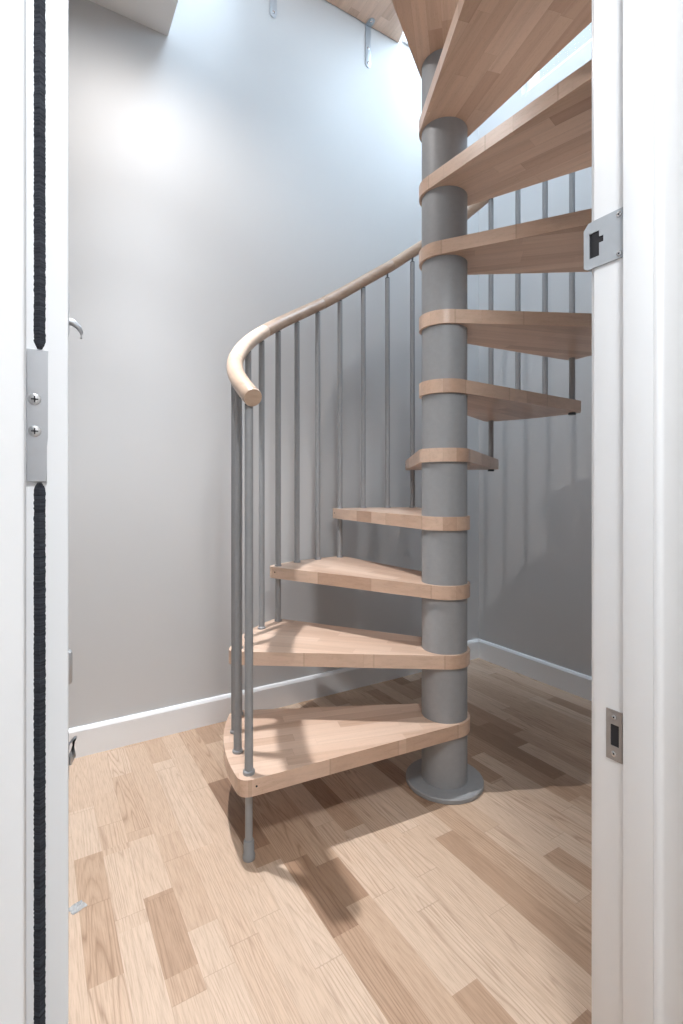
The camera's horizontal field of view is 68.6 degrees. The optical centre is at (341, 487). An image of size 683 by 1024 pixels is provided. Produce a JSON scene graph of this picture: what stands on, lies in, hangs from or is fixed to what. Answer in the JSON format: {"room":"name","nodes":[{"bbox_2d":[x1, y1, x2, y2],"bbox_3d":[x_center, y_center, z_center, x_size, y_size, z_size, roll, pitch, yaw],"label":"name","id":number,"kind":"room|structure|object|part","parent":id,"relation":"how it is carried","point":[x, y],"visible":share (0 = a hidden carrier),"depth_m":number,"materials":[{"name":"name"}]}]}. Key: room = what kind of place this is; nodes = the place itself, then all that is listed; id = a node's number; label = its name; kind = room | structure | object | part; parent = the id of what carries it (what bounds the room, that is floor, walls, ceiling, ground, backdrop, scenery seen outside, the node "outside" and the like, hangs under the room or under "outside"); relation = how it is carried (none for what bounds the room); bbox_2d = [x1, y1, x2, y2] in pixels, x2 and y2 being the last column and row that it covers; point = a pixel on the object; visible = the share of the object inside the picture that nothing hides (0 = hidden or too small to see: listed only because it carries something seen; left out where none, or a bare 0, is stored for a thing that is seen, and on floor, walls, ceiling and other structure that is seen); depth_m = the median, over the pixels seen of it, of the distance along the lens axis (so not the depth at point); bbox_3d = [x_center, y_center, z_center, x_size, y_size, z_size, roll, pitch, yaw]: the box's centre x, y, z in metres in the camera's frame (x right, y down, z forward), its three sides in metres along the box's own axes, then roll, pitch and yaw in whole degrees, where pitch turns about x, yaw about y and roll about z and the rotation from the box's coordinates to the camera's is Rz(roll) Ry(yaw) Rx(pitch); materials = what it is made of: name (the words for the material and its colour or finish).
{"room":"stairwell","nodes":[
{"label":"stairwell","id":0,"kind":"room"},
{"bbox_2d":[89,0,177,35],"bbox_3d":[-0.814,-2.075,0.985,1.260,0.554,1.595,0,0,-31],"label":"ceiling","id":1,"kind":"structure","parent":0,"point":[157,15],"depth_m":1.89,"materials":[{"name":"paint"}]},
{"bbox_2d":[68,0,478,728],"bbox_3d":[-0.512,-1.672,2.161,3.200,5.300,0.100,0,0,-31],"label":"wall","id":2,"kind":"structure","parent":0,"point":[232,170],"depth_m":2.10,"materials":[{"name":"paint"}]},
{"bbox_2d":[68,638,478,757],"bbox_3d":[-0.482,0.925,2.112,3.000,0.106,0.016,0,0,-31],"label":"baseboard","id":3,"kind":"structure","parent":2,"relation":"attached to","point":[93,738],"depth_m":2.07,"materials":[{"name":"white paint"}]},
{"bbox_2d":[270,0,276,17],"bbox_3d":[-0.292,-2.197,2.209,0.033,0.210,0.048,0,0,-31],"label":"wall bracket","id":4,"kind":"object","parent":2,"relation":"attached to","point":[273,3],"visible":1,"depth_m":2.23,"materials":[{"name":"metal"}]},
{"bbox_2d":[326,0,402,42],"bbox_3d":[0.084,-2.322,2.101,0.875,0.040,0.617,0,0,-31],"label":"landing platform","id":5,"kind":"object","parent":2,"relation":"attached to","point":[387,22],"visible":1,"depth_m":2.43,"materials":[{"name":"brown wood"}]},
{"bbox_2d":[365,18,374,67],"bbox_3d":[0.144,-2.197,2.475,0.033,0.210,0.048,0,0,-31],"label":"wall bracket","id":6,"kind":"object","parent":2,"relation":"attached to","point":[371,21],"visible":1,"depth_m":2.49,"materials":[{"name":"metal"}]},
{"bbox_3d":[0.133,-2.197,2.494,0.033,0.210,0.004,0,0,-31],"label":"upright plate","id":7,"kind":"part","parent":6,"relation":"part of","materials":[{"name":"paint"}]},
{"bbox_3d":[0.144,-2.299,2.475,0.033,0.004,0.048,0,0,-31],"label":"foot plate","id":8,"kind":"part","parent":6,"relation":"part of","materials":[{"name":"paint"}]},
{"bbox_2d":[402,32,408,45],"bbox_3d":[0.558,-2.770,2.749,0.560,0.904,0.012,0,0,-31],"label":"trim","id":9,"kind":"structure","parent":2,"relation":"attached to","point":[404,40],"depth_m":2.61,"materials":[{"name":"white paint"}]},
{"bbox_2d":[68,658,591,1023],"bbox_3d":[0.321,1.018,0.795,3.200,0.080,3.300,0,0,-31],"label":"floor","id":10,"kind":"structure","parent":0,"point":[363,898],"depth_m":1.24,"materials":[{"name":"brown wood"}]},
{"bbox_2d":[68,900,86,914],"bbox_3d":[-0.616,0.975,1.167,0.029,0.006,0.035,0,0,36],"label":"scrap","id":11,"kind":"object","parent":10,"relation":"on","point":[79,905],"visible":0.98,"depth_m":1.16,"materials":[{"name":"white paper"}]},
{"bbox_2d":[224,0,591,862],"bbox_3d":[0.343,-1.021,1.671,1.433,3.999,1.433,0,0,-31],"label":"spiral staircase","id":12,"kind":"structure","parent":10,"relation":"on","point":[470,57],"depth_m":1.60,"materials":[{"name":"brown wood"}]},
{"bbox_3d":[-0.288,-0.313,1.428,0.064,0.203,0.315,0,0,-21],"label":"handrail","id":13,"kind":"part","parent":12,"relation":"part of","materials":[{"name":"brown wood"}]},
{"bbox_3d":[-0.244,0.863,1.321,0.020,0.131,0.020,0,0,-31],"label":"support leg","id":14,"kind":"part","parent":12,"relation":"part of","materials":[{"name":"grey metal"}]},
{"bbox_3d":[-0.326,-0.496,1.744,0.072,0.247,0.379,0,0,6],"label":"handrail","id":15,"kind":"part","parent":12,"relation":"part of","materials":[{"name":"brown wood"}]},
{"bbox_3d":[-0.200,-0.705,2.068,0.072,0.252,0.380,0,0,36],"label":"handrail","id":16,"kind":"part","parent":12,"relation":"part of","materials":[{"name":"brown wood"}]},
{"bbox_3d":[0.072,-0.927,2.286,0.381,0.273,0.072,0,0,-24],"label":"handrail","id":17,"kind":"part","parent":12,"relation":"part of","materials":[{"name":"brown wood"}]},
{"bbox_3d":[0.416,-1.160,2.339,0.382,0.271,0.072,0,0,6],"label":"handrail","id":18,"kind":"part","parent":12,"relation":"part of","materials":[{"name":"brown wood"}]},
{"bbox_3d":[0.343,0.971,1.671,0.255,0.016,0.255,0,0,-31],"label":"plate","id":19,"kind":"part","parent":12,"relation":"part of","materials":[{"name":"grey metal"}]},
{"bbox_3d":[0.740,-1.384,2.213,0.381,0.258,0.072,0,0,36],"label":"handrail","id":20,"kind":"part","parent":12,"relation":"part of","materials":[{"name":"brown wood"}]},
{"bbox_2d":[479,40,591,676],"bbox_3d":[1.670,-1.672,1.560,0.100,5.300,3.200,0,0,-31],"label":"wall","id":21,"kind":"structure","parent":0,"point":[535,509],"depth_m":2.55,"materials":[{"name":"paint"}]},
{"bbox_2d":[479,639,591,700],"bbox_3d":[1.203,0.925,2.215,0.016,0.106,1.595,0,0,-31],"label":"baseboard","id":22,"kind":"structure","parent":21,"relation":"attached to","point":[573,682],"depth_m":2.54,"materials":[{"name":"white paint"}]},
{"bbox_2d":[526,38,591,92],"bbox_3d":[1.314,-2.968,2.163,0.050,1.807,1.200,0,0,-31],"label":"window","id":23,"kind":"structure","parent":21,"relation":"in","point":[534,80],"depth_m":2.63,"materials":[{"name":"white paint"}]},
{"bbox_3d":[0.366,-1.672,0.721,3.000,5.300,0.085,0,0,-31],"label":"wall","id":24,"kind":"structure","parent":0,"visible":0},
{"bbox_2d":[0,0,24,1023],"bbox_3d":[-0.237,-0.077,0.294,0.087,2.110,0.016,0,0,-31],"label":"trim","id":25,"kind":"structure","parent":24,"relation":"attached to","point":[12,12],"depth_m":0.31,"materials":[{"name":"white paint"}]},
{"bbox_2d":[26,0,82,1023],"bbox_3d":[-0.415,-0.036,0.744,0.101,2.012,0.766,0,0,-31],"label":"door","id":26,"kind":"structure","parent":24,"relation":"in","point":[49,759],"depth_m":0.41,"materials":[{"name":"white paint"}]},
{"bbox_3d":[-0.244,-0.058,0.402,0.015,0.106,0.004,0,0,-31],"label":"door hinge","id":27,"kind":"part","parent":26,"relation":"part of","materials":[{"name":"silver metal"}]},
{"bbox_3d":[-0.571,0.546,1.013,0.034,0.095,0.020,0,0,-31],"label":"bolt plate","id":28,"kind":"part","parent":26,"relation":"part of","materials":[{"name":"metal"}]},
{"bbox_3d":[-0.553,0.539,1.024,0.022,0.056,0.014,0,0,-31],"label":"bolt knob","id":29,"kind":"part","parent":26,"relation":"part of","materials":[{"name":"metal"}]},
{"bbox_3d":[-0.547,-0.327,1.027,0.032,0.039,0.014,0,0,-31],"label":"latch pull","id":30,"kind":"part","parent":26,"relation":"part of","materials":[{"name":"metal"}]},
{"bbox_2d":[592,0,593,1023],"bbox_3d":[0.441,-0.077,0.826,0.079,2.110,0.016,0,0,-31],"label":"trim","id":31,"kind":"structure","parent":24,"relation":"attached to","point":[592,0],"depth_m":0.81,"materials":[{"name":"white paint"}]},
{"bbox_2d":[584,207,622,271],"bbox_3d":[0.421,-0.388,0.791,0.030,0.075,0.066,0,0,-31],"label":"keep","id":32,"kind":"object","parent":24,"relation":"attached to","point":[603,237],"visible":0.94,"depth_m":0.78,"materials":[{"name":"metal"}]},
{"bbox_2d":[606,707,622,763],"bbox_3d":[0.421,0.381,0.771,0.006,0.077,0.025,0,0,-31],"label":"strike plate","id":33,"kind":"object","parent":24,"relation":"attached to","point":[614,719],"visible":1,"depth_m":0.77,"materials":[{"name":"silver metal"}]},
{"bbox_2d":[654,0,682,1023],"bbox_3d":[0.482,-0.077,0.732,0.087,2.110,0.016,0,0,-31],"label":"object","id":34,"kind":"structure","parent":24,"relation":"attached to","point":[668,14],"depth_m":0.71,"materials":[{"name":"white paint"}]}
]}

